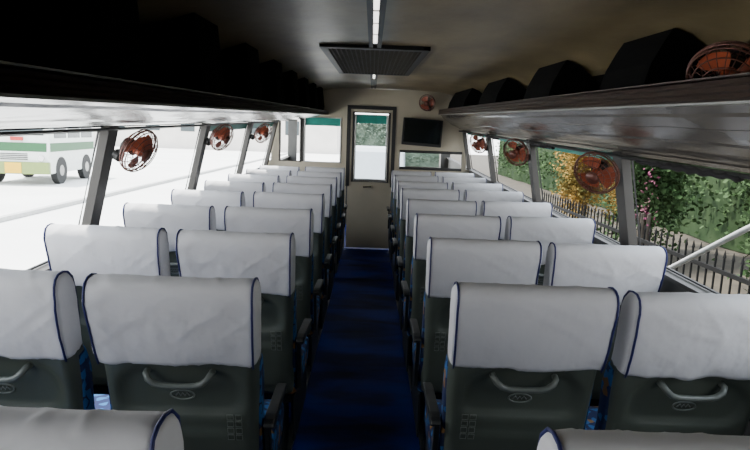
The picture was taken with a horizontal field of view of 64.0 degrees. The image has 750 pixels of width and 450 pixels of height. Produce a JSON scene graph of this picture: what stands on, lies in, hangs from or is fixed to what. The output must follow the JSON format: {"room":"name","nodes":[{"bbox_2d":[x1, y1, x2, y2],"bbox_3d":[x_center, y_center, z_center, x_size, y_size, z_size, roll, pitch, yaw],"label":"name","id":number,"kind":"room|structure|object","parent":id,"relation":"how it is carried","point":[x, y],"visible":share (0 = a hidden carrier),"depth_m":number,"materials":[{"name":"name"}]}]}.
{"room":"vehicle interior","nodes":[
{"label":"vehicle interior","id":0,"kind":"room"},
{"bbox_2d":[280,224,424,449],"bbox_3d":[-0.111,0.821,4.574,2.650,0.060,10.600,2,9,-1],"label":"floor","id":1,"kind":"structure","parent":0,"point":[359,397],"depth_m":3.73,"materials":[{"name":"blue carpet"}]},
{"bbox_2d":[0,268,110,409],"bbox_3d":[-1.074,0.606,1.958,0.452,1.085,0.677,2,9,-1],"label":"seat","id":2,"kind":"object","parent":1,"relation":"on","point":[45,362],"visible":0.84,"depth_m":1.64,"materials":[{"name":"white fabric"}]},
{"bbox_2d":[94,394,110,409],"bbox_3d":[-1.080,0.732,2.084,0.452,0.137,0.465,2,9,-1],"label":"seat cushion","id":3,"kind":"object","parent":2,"relation":"on","point":[101,401],"depth_m":2.20,"materials":[{"name":"blue fabric"}]},
{"bbox_2d":[0,405,183,449],"bbox_3d":[-0.507,0.744,1.184,0.485,1.085,0.679,2,9,0],"label":"seat","id":4,"kind":"object","parent":1,"relation":"on","point":[21,428],"visible":1,"depth_m":0.80,"materials":[{"name":"white fabric"}]},
{"bbox_2d":[43,223,170,394],"bbox_3d":[-1.071,0.493,2.713,0.452,1.083,0.677,2,9,0],"label":"seat","id":5,"kind":"object","parent":1,"relation":"on","point":[81,250],"visible":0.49,"depth_m":2.33,"materials":[{"name":"white fabric"}]},
{"bbox_2d":[122,202,215,276],"bbox_3d":[-1.079,0.382,3.450,0.452,1.081,0.677,2,9,0],"label":"seat","id":6,"kind":"object","parent":1,"relation":"on","point":[173,218],"visible":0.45,"depth_m":3.06,"materials":[{"name":"white fabric"}]},
{"bbox_2d":[82,273,286,449],"bbox_3d":[-0.548,0.626,1.967,0.485,1.081,0.679,2,9,-1],"label":"seat","id":7,"kind":"object","parent":1,"relation":"on","point":[190,346],"visible":0.98,"depth_m":1.63,"materials":[{"name":"fabric"}]},
{"bbox_2d":[264,399,283,449],"bbox_3d":[-0.571,0.751,2.094,0.452,0.136,0.465,2,9,-1],"label":"seat cushion","id":8,"kind":"object","parent":7,"relation":"on","point":[276,433],"depth_m":2.18,"materials":[{"name":"blue fabric"}]},
{"bbox_2d":[171,189,244,230],"bbox_3d":[-1.082,0.270,4.180,0.452,1.084,0.677,2,9,0],"label":"seat","id":9,"kind":"object","parent":1,"relation":"on","point":[219,200],"visible":0.27,"depth_m":3.78,"materials":[{"name":"white fabric"}]},
{"bbox_2d":[204,180,265,206],"bbox_3d":[-1.088,0.157,4.933,0.452,1.082,0.677,2,9,-1],"label":"seat","id":10,"kind":"object","parent":1,"relation":"on","point":[248,188],"visible":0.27,"depth_m":4.53,"materials":[{"name":"white fabric"}]},
{"bbox_2d":[175,229,311,449],"bbox_3d":[-0.541,0.514,2.702,0.485,1.083,0.679,2,9,0],"label":"seat","id":11,"kind":"object","parent":1,"relation":"on","point":[269,257],"visible":0.57,"depth_m":2.35,"materials":[{"name":"fabric"}]},
{"bbox_2d":[289,336,308,393],"bbox_3d":[-0.561,0.639,2.829,0.452,0.136,0.465,2,9,0],"label":"seat cushion","id":12,"kind":"object","parent":11,"relation":"on","point":[298,373],"depth_m":2.61,"materials":[{"name":"blue fabric"}]},
{"bbox_2d":[227,173,279,191],"bbox_3d":[-1.089,0.045,5.667,0.452,1.083,0.677,2,9,0],"label":"seat","id":13,"kind":"object","parent":1,"relation":"on","point":[268,180],"visible":0.22,"depth_m":5.27,"materials":[{"name":"white fabric"}]},
{"bbox_2d":[246,169,291,182],"bbox_3d":[-1.088,-0.069,6.422,0.452,1.082,0.677,2,9,0],"label":"seat","id":14,"kind":"object","parent":1,"relation":"on","point":[283,174],"visible":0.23,"depth_m":6.02,"materials":[{"name":"white fabric"}]},
{"bbox_2d":[223,206,323,388],"bbox_3d":[-0.549,0.400,3.456,0.485,1.083,0.679,2,9,0],"label":"seat","id":15,"kind":"object","parent":1,"relation":"on","point":[300,222],"visible":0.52,"depth_m":3.09,"materials":[{"name":"fabric"}]},
{"bbox_2d":[308,295,319,334],"bbox_3d":[-0.571,0.524,3.583,0.452,0.136,0.465,2,9,0],"label":"seat cushion","id":16,"kind":"object","parent":15,"relation":"on","point":[314,316],"depth_m":3.37,"materials":[{"name":"blue fabric"}]},
{"bbox_2d":[259,165,299,175],"bbox_3d":[-1.093,-0.178,7.147,0.452,1.080,0.677,2,9,0],"label":"seat","id":17,"kind":"object","parent":1,"relation":"on","point":[294,170],"visible":0.12,"depth_m":6.75,"materials":[{"name":"white fabric"}]},
{"bbox_2d":[252,191,331,346],"bbox_3d":[-0.551,0.285,4.199,0.485,1.087,0.679,2,9,0],"label":"seat","id":18,"kind":"object","parent":1,"relation":"on","point":[316,202],"visible":0.39,"depth_m":3.84,"materials":[{"name":"fabric"}]},
{"bbox_2d":[320,269,328,298],"bbox_3d":[-0.572,0.410,4.326,0.452,0.137,0.465,2,9,0],"label":"seat cushion","id":19,"kind":"object","parent":18,"relation":"on","point":[324,289],"depth_m":4.10,"materials":[{"name":"blue fabric"}]},
{"bbox_2d":[272,182,337,307],"bbox_3d":[-0.555,0.173,4.944,0.485,1.085,0.679,2,9,0],"label":"seat","id":20,"kind":"object","parent":1,"relation":"on","point":[329,243],"visible":0.32,"depth_m":4.59,"materials":[{"name":"fabric"}]},
{"bbox_2d":[329,250,334,272],"bbox_3d":[-0.576,0.298,5.071,0.452,0.137,0.465,2,9,0],"label":"seat cushion","id":21,"kind":"object","parent":20,"relation":"on","point":[331,266],"depth_m":4.85,"materials":[{"name":"blue fabric"}]},
{"bbox_2d":[286,175,340,278],"bbox_3d":[-0.569,0.060,5.680,0.485,1.086,0.679,2,9,-2],"label":"seat","id":22,"kind":"object","parent":1,"relation":"on","point":[289,179],"visible":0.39,"depth_m":5.30,"materials":[{"name":"fabric"}]},
{"bbox_2d":[296,171,345,272],"bbox_3d":[-0.561,-0.048,6.409,0.485,1.083,0.679,2,9,0],"label":"seat","id":23,"kind":"object","parent":1,"relation":"on","point":[338,175],"visible":0.3,"depth_m":6.11,"materials":[{"name":"fabric"}]},
{"bbox_2d":[305,167,347,246],"bbox_3d":[-0.574,-0.164,7.156,0.485,1.087,0.679,2,9,-2],"label":"seat","id":24,"kind":"object","parent":1,"relation":"on","point":[313,169],"visible":0.25,"depth_m":6.78,"materials":[{"name":"fabric"}]},
{"bbox_2d":[387,170,431,259],"bbox_3d":[0.382,-0.131,7.216,0.485,1.074,0.674,2,9,-1],"label":"seat","id":25,"kind":"object","parent":1,"relation":"on","point":[418,173],"visible":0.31,"depth_m":6.83,"materials":[{"name":"fabric"}]},
{"bbox_2d":[388,175,438,266],"bbox_3d":[0.380,-0.021,6.481,0.485,1.075,0.674,2,9,-2],"label":"seat","id":26,"kind":"object","parent":1,"relation":"on","point":[397,178],"visible":0.28,"depth_m":6.11,"materials":[{"name":"fabric"}]},
{"bbox_2d":[390,181,447,287],"bbox_3d":[0.390,0.096,5.728,0.485,1.071,0.674,2,9,0],"label":"seat","id":27,"kind":"object","parent":1,"relation":"on","point":[400,184],"visible":0.27,"depth_m":5.34,"materials":[{"name":"fabric"}]},
{"bbox_2d":[392,188,459,315],"bbox_3d":[0.387,0.204,5.005,0.485,1.073,0.674,2,9,-2],"label":"seat","id":28,"kind":"object","parent":1,"relation":"on","point":[411,193],"visible":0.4,"depth_m":4.63,"materials":[{"name":"fabric"}]},
{"bbox_2d":[397,198,476,334],"bbox_3d":[0.397,0.321,4.248,0.485,1.070,0.674,2,9,-1],"label":"seat","id":29,"kind":"object","parent":1,"relation":"on","point":[423,206],"visible":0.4,"depth_m":3.86,"materials":[{"name":"fabric"}]},
{"bbox_2d":[399,272,403,299],"bbox_3d":[0.408,0.445,4.372,0.452,0.135,0.465,2,9,-1],"label":"seat cushion","id":30,"kind":"object","parent":29,"relation":"on","point":[401,296],"depth_m":4.15,"materials":[{"name":"blue fabric"}]},
{"bbox_2d":[401,213,501,393],"bbox_3d":[0.398,0.430,3.521,0.485,1.072,0.674,2,9,-1],"label":"seat","id":31,"kind":"object","parent":1,"relation":"on","point":[426,226],"visible":0.37,"depth_m":3.15,"materials":[{"name":"fabric"}]},
{"bbox_2d":[403,297,411,335],"bbox_3d":[0.408,0.554,3.646,0.452,0.135,0.465,2,9,-1],"label":"seat cushion","id":32,"kind":"object","parent":31,"relation":"on","point":[407,316],"depth_m":3.42,"materials":[{"name":"blue fabric"}]},
{"bbox_2d":[434,172,474,181],"bbox_3d":[0.894,-0.113,7.219,0.452,1.074,0.678,2,9,1],"label":"seat","id":33,"kind":"object","parent":1,"relation":"on","point":[440,175],"visible":0.14,"depth_m":6.82,"materials":[{"name":"white fabric"}]},
{"bbox_2d":[441,177,486,189],"bbox_3d":[0.894,-0.003,6.492,0.452,1.074,0.678,2,9,0],"label":"seat","id":34,"kind":"object","parent":1,"relation":"on","point":[449,180],"visible":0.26,"depth_m":6.09,"materials":[{"name":"white fabric"}]},
{"bbox_2d":[410,237,542,449],"bbox_3d":[0.406,0.542,2.776,0.485,1.074,0.674,2,9,0],"label":"seat","id":35,"kind":"object","parent":1,"relation":"on","point":[449,260],"visible":0.57,"depth_m":2.41,"materials":[{"name":"fabric"}]},
{"bbox_2d":[412,341,422,391],"bbox_3d":[0.418,0.667,2.901,0.452,0.136,0.465,2,9,0],"label":"seat cushion","id":36,"kind":"object","parent":35,"relation":"on","point":[417,368],"depth_m":2.67,"materials":[{"name":"blue fabric"}]},
{"bbox_2d":[451,182,502,200],"bbox_3d":[0.901,0.111,5.733,0.452,1.076,0.678,2,9,0],"label":"seat","id":37,"kind":"object","parent":1,"relation":"on","point":[461,187],"visible":0.23,"depth_m":5.33,"materials":[{"name":"white fabric"}]},
{"bbox_2d":[463,190,523,215],"bbox_3d":[0.905,0.222,5.004,0.452,1.076,0.678,2,9,0],"label":"seat","id":38,"kind":"object","parent":1,"relation":"on","point":[478,196],"visible":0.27,"depth_m":4.61,"materials":[{"name":"white fabric"}]},
{"bbox_2d":[480,200,552,239],"bbox_3d":[0.898,0.334,4.263,0.452,1.075,0.678,2,9,-1],"label":"seat","id":39,"kind":"object","parent":1,"relation":"on","point":[503,209],"visible":0.27,"depth_m":3.87,"materials":[{"name":"white fabric"}]},
{"bbox_2d":[423,281,619,449],"bbox_3d":[0.410,0.653,2.033,0.485,1.076,0.674,2,9,0],"label":"seat","id":40,"kind":"object","parent":1,"relation":"on","point":[522,360],"visible":0.98,"depth_m":1.70,"materials":[{"name":"fabric"}]},
{"bbox_2d":[425,399,441,449],"bbox_3d":[0.421,0.778,2.158,0.452,0.136,0.465,2,9,0],"label":"seat cushion","id":41,"kind":"object","parent":40,"relation":"on","point":[428,429],"depth_m":2.23,"materials":[{"name":"blue fabric"}]},
{"bbox_2d":[504,216,595,284],"bbox_3d":[0.905,0.446,3.519,0.452,1.077,0.678,2,9,-1],"label":"seat","id":42,"kind":"object","parent":1,"relation":"on","point":[546,230],"visible":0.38,"depth_m":3.13,"materials":[{"name":"white fabric"}]},
{"bbox_2d":[543,242,667,405],"bbox_3d":[0.916,0.563,2.766,0.452,1.072,0.678,2,9,0],"label":"seat","id":43,"kind":"object","parent":1,"relation":"on","point":[624,268],"visible":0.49,"depth_m":2.38,"materials":[{"name":"white fabric"}]},
{"bbox_2d":[537,427,749,449],"bbox_3d":[0.432,0.783,1.206,0.485,1.070,0.674,2,9,-1],"label":"seat","id":44,"kind":"object","parent":1,"relation":"on","point":[569,438],"visible":1,"depth_m":0.83,"materials":[{"name":"white fabric"}]},
{"bbox_2d":[585,290,749,435],"bbox_3d":[0.908,0.675,2.023,0.452,1.073,0.678,2,9,-1],"label":"seat","id":45,"kind":"object","parent":1,"relation":"on","point":[679,362],"visible":0.94,"depth_m":1.70,"materials":[{"name":"white fabric"}]},
{"bbox_2d":[585,406,597,429],"bbox_3d":[0.901,0.799,2.150,0.452,0.135,0.465,2,9,-1],"label":"seat cushion","id":46,"kind":"object","parent":45,"relation":"on","point":[593,410],"depth_m":2.23,"materials":[{"name":"blue fabric"}]},
{"bbox_2d":[268,88,468,247],"bbox_3d":[-0.089,-0.692,7.607,2.610,2.023,0.050,2,9,-1],"label":"wall","id":47,"kind":"structure","parent":0,"point":[337,100],"depth_m":7.48,"materials":[{"name":"beige paint"}]},
{"bbox_2d":[279,119,301,161],"bbox_3d":[-1.060,-1.081,7.513,0.285,0.562,0.024,2,9,-1],"label":"window","id":48,"kind":"structure","parent":47,"relation":"in","point":[300,151],"depth_m":7.51,"materials":[{"name":"metal"}]},
{"bbox_2d":[301,119,303,160],"bbox_3d":[-0.910,-1.080,7.544,0.040,0.550,0.050,2,9,-1],"label":"pillar","id":49,"kind":"structure","parent":47,"relation":"attached to","point":[302,152],"depth_m":7.53,"materials":[{"name":"metal"}]},
{"bbox_2d":[304,117,341,162],"bbox_3d":[-0.656,-1.068,7.527,0.469,0.565,0.041,2,9,-1],"label":"window","id":50,"kind":"structure","parent":47,"relation":"in","point":[318,121],"depth_m":7.51,"materials":[{"name":"glass"}]},
{"bbox_2d":[345,105,396,247],"bbox_3d":[-0.067,-0.593,7.589,0.610,1.795,0.095,2,9,-1],"label":"door","id":51,"kind":"structure","parent":47,"relation":"in","point":[367,202],"depth_m":7.62,"materials":[{"name":"beige metal"}]},
{"bbox_2d":[401,117,442,147],"bbox_3d":[0.584,-1.147,7.446,0.506,0.356,0.138,2,9,-1],"label":"television","id":52,"kind":"object","parent":47,"relation":"attached to","point":[417,132],"visible":1,"depth_m":7.39,"materials":[{"name":"black plastic"}]},
{"bbox_2d":[419,94,434,110],"bbox_3d":[0.631,-1.497,7.359,0.192,0.202,0.218,1,9,-9],"label":"fan","id":53,"kind":"object","parent":47,"relation":"attached to","point":[431,102],"visible":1,"depth_m":7.30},
{"bbox_2d":[399,150,461,170],"bbox_3d":[0.701,-0.811,7.562,0.789,0.245,0.031,2,9,-1],"label":"window","id":54,"kind":"structure","parent":47,"relation":"in","point":[401,151],"depth_m":7.56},
{"bbox_2d":[288,120,449,223],"bbox_3d":[-0.096,-1.094,9.670,2.650,2.200,0.050,2,9,-1],"label":"wall","id":55,"kind":"structure","parent":0,"point":[292,124],"depth_m":9.63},
{"bbox_2d":[137,0,749,95],"bbox_3d":[0.184,-1.088,4.286,1.900,0.458,10.600,2,9,-1],"label":"ceiling","id":56,"kind":"structure","parent":0,"point":[475,44],"depth_m":2.26,"materials":[{"name":"plastic"}]},
{"bbox_2d":[0,23,289,130],"bbox_3d":[-1.006,-0.976,4.297,0.550,0.788,10.600,2,9,-1],"label":"lining","id":57,"kind":"object","parent":56,"relation":"attached to","point":[141,25],"visible":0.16,"depth_m":2.48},
{"bbox_2d":[0,0,328,135],"bbox_3d":[-0.873,-0.721,3.264,0.652,0.626,8.480,2,9,-1],"label":"luggage rack","id":58,"kind":"object","parent":57,"relation":"attached to","point":[64,63],"visible":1,"depth_m":1.47,"materials":[{"name":"grey plastic"}]},
{"bbox_2d":[370,75,377,88],"bbox_3d":[-0.012,-1.420,5.959,0.060,0.084,2.390,2,9,-1],"label":"light strip","id":59,"kind":"object","parent":56,"relation":"attached to","point":[373,77],"visible":0.71,"depth_m":5.72,"materials":[{"name":"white plastic"}]},
{"bbox_2d":[319,44,430,75],"bbox_3d":[-0.003,-1.043,3.867,0.550,0.070,1.840,2,9,-1],"label":"ceiling vent","id":60,"kind":"object","parent":56,"relation":"in","point":[394,60],"visible":1,"depth_m":3.46,"materials":[{"name":"black plastic"}]},
{"bbox_2d":[366,0,386,47],"bbox_3d":[0.008,-0.542,1.056,0.060,0.123,3.850,2,9,-1],"label":"light strip","id":61,"kind":"object","parent":56,"relation":"attached to","point":[376,9],"visible":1,"depth_m":2.14,"materials":[{"name":"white plastic"}]},
{"bbox_2d":[373,35,377,42],"bbox_3d":[0.001,-0.837,2.705,0.018,0.013,0.240,2,9,-1],"label":"diffuser","id":62,"kind":"object","parent":61,"relation":"attached to","point":[375,37],"depth_m":2.68,"materials":[{"name":"white plastic"}]},
{"bbox_2d":[373,24,377,33],"bbox_3d":[0.003,-0.781,2.395,0.018,0.013,0.230,2,9,-1],"label":"diffuser","id":63,"kind":"object","parent":61,"relation":"attached to","point":[375,26],"depth_m":2.37,"materials":[{"name":"white plastic"}]},
{"bbox_2d":[373,11,378,22],"bbox_3d":[0.004,-0.731,2.114,0.018,0.012,0.200,2,9,-1],"label":"diffuser","id":64,"kind":"object","parent":61,"relation":"attached to","point":[375,13],"depth_m":2.09,"materials":[{"name":"white plastic"}]},
{"bbox_2d":[374,0,379,9],"bbox_3d":[0.005,-0.685,1.853,0.018,0.012,0.190,2,9,-1],"label":"diffuser","id":65,"kind":"object","parent":61,"relation":"attached to","point":[376,2],"depth_m":1.87,"materials":[{"name":"white plastic"}]},
{"bbox_2d":[466,48,749,173],"bbox_3d":[1.130,-0.837,4.329,0.150,0.738,10.600,2,9,-1],"label":"lining","id":66,"kind":"object","parent":56,"relation":"attached to","point":[597,79],"depth_m":2.86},
{"bbox_2d":[438,28,749,179],"bbox_3d":[0.963,-0.633,3.287,0.332,0.657,8.480,2,9,-1],"label":"luggage rack","id":67,"kind":"object","parent":66,"relation":"attached to","point":[645,105],"visible":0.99,"depth_m":2.08,"materials":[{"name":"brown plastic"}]},
{"bbox_2d":[530,143,554,149],"bbox_3d":[1.063,-0.505,3.822,0.028,0.039,0.503,2,9,-1],"label":"curtain","id":68,"kind":"object","parent":67,"relation":"attached to","point":[543,146],"visible":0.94,"depth_m":3.77,"materials":[{"name":"fabric"}]},
{"bbox_2d":[635,160,743,181],"bbox_3d":[1.070,-0.197,2.099,0.028,0.044,0.702,2,9,-1],"label":"curtain","id":69,"kind":"object","parent":67,"relation":"attached to","point":[679,168],"visible":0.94,"depth_m":2.00,"materials":[{"name":"green fabric"}]},
{"bbox_2d":[686,41,749,79],"bbox_3d":[0.956,-0.401,1.642,0.198,0.174,0.249,5,9,18],"label":"fan","id":70,"kind":"object","parent":67,"relation":"attached to","point":[721,63],"visible":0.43,"depth_m":1.58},
{"bbox_2d":[448,159,749,435],"bbox_3d":[1.225,0.280,4.499,0.080,1.129,10.600,2,9,-1],"label":"wall","id":71,"kind":"structure","parent":0,"point":[667,286],"depth_m":2.48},
{"bbox_2d":[462,130,470,168],"bbox_3d":[1.133,-0.965,7.445,0.140,0.543,0.100,2,9,-1],"label":"pillar","id":72,"kind":"structure","parent":71,"relation":"attached to","point":[465,140],"depth_m":7.41,"materials":[{"name":"metal"}]},
{"bbox_2d":[467,133,489,177],"bbox_3d":[1.169,-0.810,6.685,0.104,0.525,1.454,2,9,-1],"label":"window","id":73,"kind":"structure","parent":71,"relation":"in","point":[467,133],"depth_m":7.31,"materials":[{"name":"black plastic"}]},
{"bbox_2d":[485,134,496,182],"bbox_3d":[1.139,-0.692,5.919,0.140,0.543,0.100,2,9,-1],"label":"pillar","id":74,"kind":"structure","parent":71,"relation":"attached to","point":[488,140],"depth_m":5.89,"materials":[{"name":"metal"}]},
{"bbox_2d":[469,133,487,152],"bbox_3d":[1.039,-0.794,5.823,0.222,0.198,0.198,0,9,-15],"label":"fan","id":75,"kind":"object","parent":74,"relation":"attached to","point":[480,144],"visible":1,"depth_m":5.79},
{"bbox_2d":[492,136,531,198],"bbox_3d":[1.175,-0.532,5.134,0.104,0.526,1.504,2,9,-1],"label":"window","id":76,"kind":"structure","parent":71,"relation":"in","point":[505,140],"depth_m":5.51,"materials":[{"name":"black plastic"}]},
{"bbox_2d":[526,140,540,202],"bbox_3d":[1.145,-0.410,4.343,0.140,0.543,0.100,2,9,-1],"label":"pillar","id":77,"kind":"structure","parent":71,"relation":"attached to","point":[532,162],"depth_m":4.31,"materials":[{"name":"metal"}]},
{"bbox_2d":[503,138,528,165],"bbox_3d":[1.007,-0.520,4.275,0.188,0.195,0.239,5,9,17],"label":"fan","id":78,"kind":"object","parent":77,"relation":"attached to","point":[519,151],"visible":1,"depth_m":4.21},
{"bbox_2d":[536,142,619,244],"bbox_3d":[1.181,-0.250,3.559,0.104,0.527,1.504,2,9,-1],"label":"window","id":79,"kind":"structure","parent":71,"relation":"in","point":[555,149],"depth_m":3.61,"materials":[{"name":"black plastic"}]},
{"bbox_2d":[446,157,711,292],"bbox_3d":[1.200,-0.147,4.434,0.060,0.298,10.600,2,9,-1],"label":"window sill","id":80,"kind":"structure","parent":71,"relation":"attached to","point":[674,278],"depth_m":3.02,"materials":[{"name":"metal"}]},
{"bbox_2d":[612,152,637,245],"bbox_3d":[1.152,-0.128,2.768,0.140,0.543,0.100,2,9,-1],"label":"pillar","id":81,"kind":"structure","parent":71,"relation":"attached to","point":[626,221],"depth_m":2.74,"materials":[{"name":"metal"}]},
{"bbox_2d":[573,151,619,193],"bbox_3d":[0.989,-0.236,2.701,0.188,0.190,0.247,4,9,10],"label":"fan","id":82,"kind":"object","parent":81,"relation":"attached to","point":[601,172],"visible":1,"depth_m":2.64,"materials":[{"name":"orange metal"}]},
{"bbox_2d":[631,156,720,293],"bbox_3d":[1.188,0.032,1.983,0.104,0.526,1.504,2,9,-1],"label":"window","id":83,"kind":"structure","parent":71,"relation":"in","point":[632,161],"depth_m":2.69,"materials":[{"name":"black plastic"}]},
{"bbox_3d":[-1.415,0.222,4.477,0.060,1.059,10.600,2,9,-1],"label":"wall","id":84,"kind":"structure","parent":0,"visible":0},
{"bbox_2d":[0,131,99,269],"bbox_3d":[-1.298,-0.020,1.963,0.143,0.596,1.504,2,9,-1],"label":"window","id":85,"kind":"structure","parent":84,"relation":"in","point":[98,132],"depth_m":2.62,"materials":[{"name":"black plastic"}]},
{"bbox_2d":[81,125,118,224],"bbox_3d":[-1.268,-0.178,2.748,0.180,0.613,0.100,2,9,-1],"label":"pillar","id":86,"kind":"structure","parent":84,"relation":"attached to","point":[107,139],"depth_m":2.71,"materials":[{"name":"metal"}]},
{"bbox_2d":[111,129,157,171],"bbox_3d":[-1.059,-0.332,2.669,0.180,0.192,0.252,-4,10,-34],"label":"fan","id":87,"kind":"object","parent":86,"relation":"attached to","point":[143,147],"visible":1,"depth_m":2.62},
{"bbox_2d":[118,126,200,188],"bbox_3d":[-1.305,-0.302,3.538,0.143,0.596,1.504,2,9,-1],"label":"window","id":88,"kind":"structure","parent":84,"relation":"in","point":[187,126],"depth_m":4.24,"materials":[{"name":"grey metal"}]},
{"bbox_2d":[33,156,289,270],"bbox_3d":[-1.371,-0.168,4.418,0.060,0.298,10.600,2,9,-1],"label":"window sill","id":89,"kind":"structure","parent":84,"relation":"attached to","point":[45,267],"depth_m":2.47,"materials":[{"name":"metal"}]},
{"bbox_2d":[187,123,210,189],"bbox_3d":[-1.274,-0.460,4.324,0.180,0.613,0.100,2,9,-1],"label":"pillar","id":90,"kind":"structure","parent":84,"relation":"attached to","point":[204,131],"depth_m":4.28,"materials":[{"name":"metal"}]},
{"bbox_2d":[204,123,233,150],"bbox_3d":[-1.093,-0.622,4.245,0.183,0.194,0.244,-3,10,-31],"label":"fan","id":91,"kind":"object","parent":90,"relation":"attached to","point":[223,134],"visible":1,"depth_m":4.19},
{"bbox_2d":[209,124,246,173],"bbox_3d":[-1.311,-0.585,5.114,0.143,0.596,1.504,2,9,-1],"label":"window","id":92,"kind":"structure","parent":84,"relation":"in","point":[235,126],"depth_m":5.37,"materials":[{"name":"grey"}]},
{"bbox_2d":[236,121,253,173],"bbox_3d":[-1.281,-0.742,5.899,0.180,0.613,0.100,2,9,-1],"label":"pillar","id":93,"kind":"structure","parent":84,"relation":"attached to","point":[248,133],"depth_m":5.86,"materials":[{"name":"metal"}]},
{"bbox_2d":[249,123,270,142],"bbox_3d":[-1.099,-0.892,5.823,0.187,0.195,0.239,-3,10,-29],"label":"fan","id":94,"kind":"object","parent":93,"relation":"attached to","point":[262,130],"visible":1,"depth_m":5.77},
{"bbox_2d":[245,122,273,173],"bbox_3d":[-1.317,-0.862,6.665,0.143,0.595,1.454,2,9,-1],"label":"window","id":95,"kind":"structure","parent":84,"relation":"in","point":[255,125],"depth_m":7.06,"materials":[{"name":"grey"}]},
{"bbox_2d":[263,120,278,165],"bbox_3d":[-1.287,-1.015,7.426,0.180,0.613,0.100,2,9,-1],"label":"pillar","id":96,"kind":"structure","parent":84,"relation":"attached to","point":[274,128],"depth_m":7.39,"materials":[{"name":"metal"}]},
{"label":"outside","id":97,"kind":"structure","parent":0,"visible":0},
{"bbox_2d":[405,154,749,293],"bbox_3d":[30.203,-2.059,37.768,59.000,0.080,105.000,2,9,-1],"label":"ground","id":98,"kind":"structure","parent":97,"point":[480,163],"depth_m":14.80,"materials":[{"name":"grey concrete"}]},
{"bbox_2d":[356,123,439,166],"bbox_3d":[1.575,-6.795,49.193,9.013,4.140,3.506,2,9,-1],"label":"hedge","id":99,"kind":"object","parent":98,"relation":"on","point":[367,134],"visible":0.29,"depth_m":48.42,"materials":[{"name":"green plant"}]},
{"bbox_2d":[549,150,616,224],"bbox_3d":[3.944,-1.120,11.119,1.305,4.127,1.485,7,10,30],"label":"flowering shrub","id":100,"kind":"object","parent":98,"relation":"on","point":[575,191],"visible":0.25,"depth_m":11.08,"materials":[{"name":"yellow plant"}]},
{"bbox_2d":[494,141,749,254],"bbox_3d":[9.854,-3.796,19.903,3.533,8.333,45.776,2,9,-1],"label":"plants","id":101,"kind":"object","parent":98,"relation":"on","point":[714,218],"visible":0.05,"depth_m":16.02,"materials":[{"name":"green plant"}]},
{"bbox_2d":[541,192,749,293],"bbox_3d":[3.059,0.914,5.962,0.031,1.570,10.515,2,9,-1],"label":"iron fence","id":102,"kind":"object","parent":98,"relation":"on","point":[740,279],"visible":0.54,"depth_m":6.16,"materials":[{"name":"black metal"}]},
{"bbox_2d":[635,168,660,245],"bbox_3d":[3.805,0.104,8.521,0.402,3.254,0.393,-5,11,-40],"label":"flowering shrub","id":103,"kind":"object","parent":98,"relation":"on","point":[641,216],"visible":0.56,"depth_m":8.47,"materials":[{"name":"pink plant"}]},
{"bbox_2d":[596,156,717,250],"bbox_3d":[6.107,-2.349,13.226,3.260,6.920,4.498,7,10,29],"label":"tree","id":104,"kind":"object","parent":98,"relation":"on","point":[669,184],"visible":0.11,"depth_m":12.62,"materials":[{"name":"green plant"}]},
{"bbox_2d":[668,224,749,268],"bbox_3d":[2.527,0.742,4.728,0.044,2.280,2.320,2,9,-1],"label":"handrail","id":105,"kind":"object","parent":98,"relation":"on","point":[745,229],"visible":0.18,"depth_m":4.50,"materials":[{"name":"silver metal"}]},
{"bbox_2d":[710,168,749,290],"bbox_3d":[5.581,-1.547,6.855,4.264,7.112,3.991,9,11,40],"label":"tree","id":106,"kind":"object","parent":98,"relation":"on","point":[746,273],"visible":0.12,"depth_m":7.55,"materials":[{"name":"green plant"}]},
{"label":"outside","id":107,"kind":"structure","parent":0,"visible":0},
{"bbox_2d":[0,146,339,269],"bbox_3d":[-29.757,-4.163,37.149,61.000,0.100,105.000,2,9,-1],"label":"road","id":108,"kind":"structure","parent":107,"point":[22,247],"depth_m":22.07,"materials":[{"name":"white asphalt"}]},
{"bbox_2d":[0,128,93,183],"bbox_3d":[-14.209,-3.356,25.532,2.660,2.896,5.140,1,9,-7],"label":"bus","id":109,"kind":"object","parent":108,"relation":"on","point":[55,155],"visible":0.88,"depth_m":23.38,"materials":[{"name":"white paint"}]},
{"bbox_2d":[0,153,27,159],"bbox_3d":[-13.954,-2.654,23.180,1.000,0.240,0.030,1,9,-7],"label":"grille","id":110,"kind":"object","parent":109,"relation":"attached to","point":[3,156],"depth_m":23.19,"materials":[{"name":"metal"}]},
{"bbox_2d":[0,153,287,222],"bbox_3d":[-9.384,-4.084,40.803,0.200,0.120,78.000,2,9,-1],"label":"kerb","id":111,"kind":"object","parent":108,"relation":"on","point":[3,218],"visible":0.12,"depth_m":19.03,"materials":[{"name":"concrete"}]},
{"bbox_2d":[93,119,339,153],"bbox_3d":[-24.331,-12.454,72.811,40.000,6.000,8.050,2,9,-1],"label":"building","id":112,"kind":"structure","parent":108,"relation":"on","point":[318,139],"depth_m":69.22,"materials":[{"name":"paint"}]},
{"bbox_2d":[355,146,404,178],"bbox_3d":[-0.047,-1.450,19.205,1.860,2.048,4.690,2,9,-1],"label":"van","id":113,"kind":"object","parent":108,"relation":"on","point":[369,160],"visible":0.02,"depth_m":17.56,"materials":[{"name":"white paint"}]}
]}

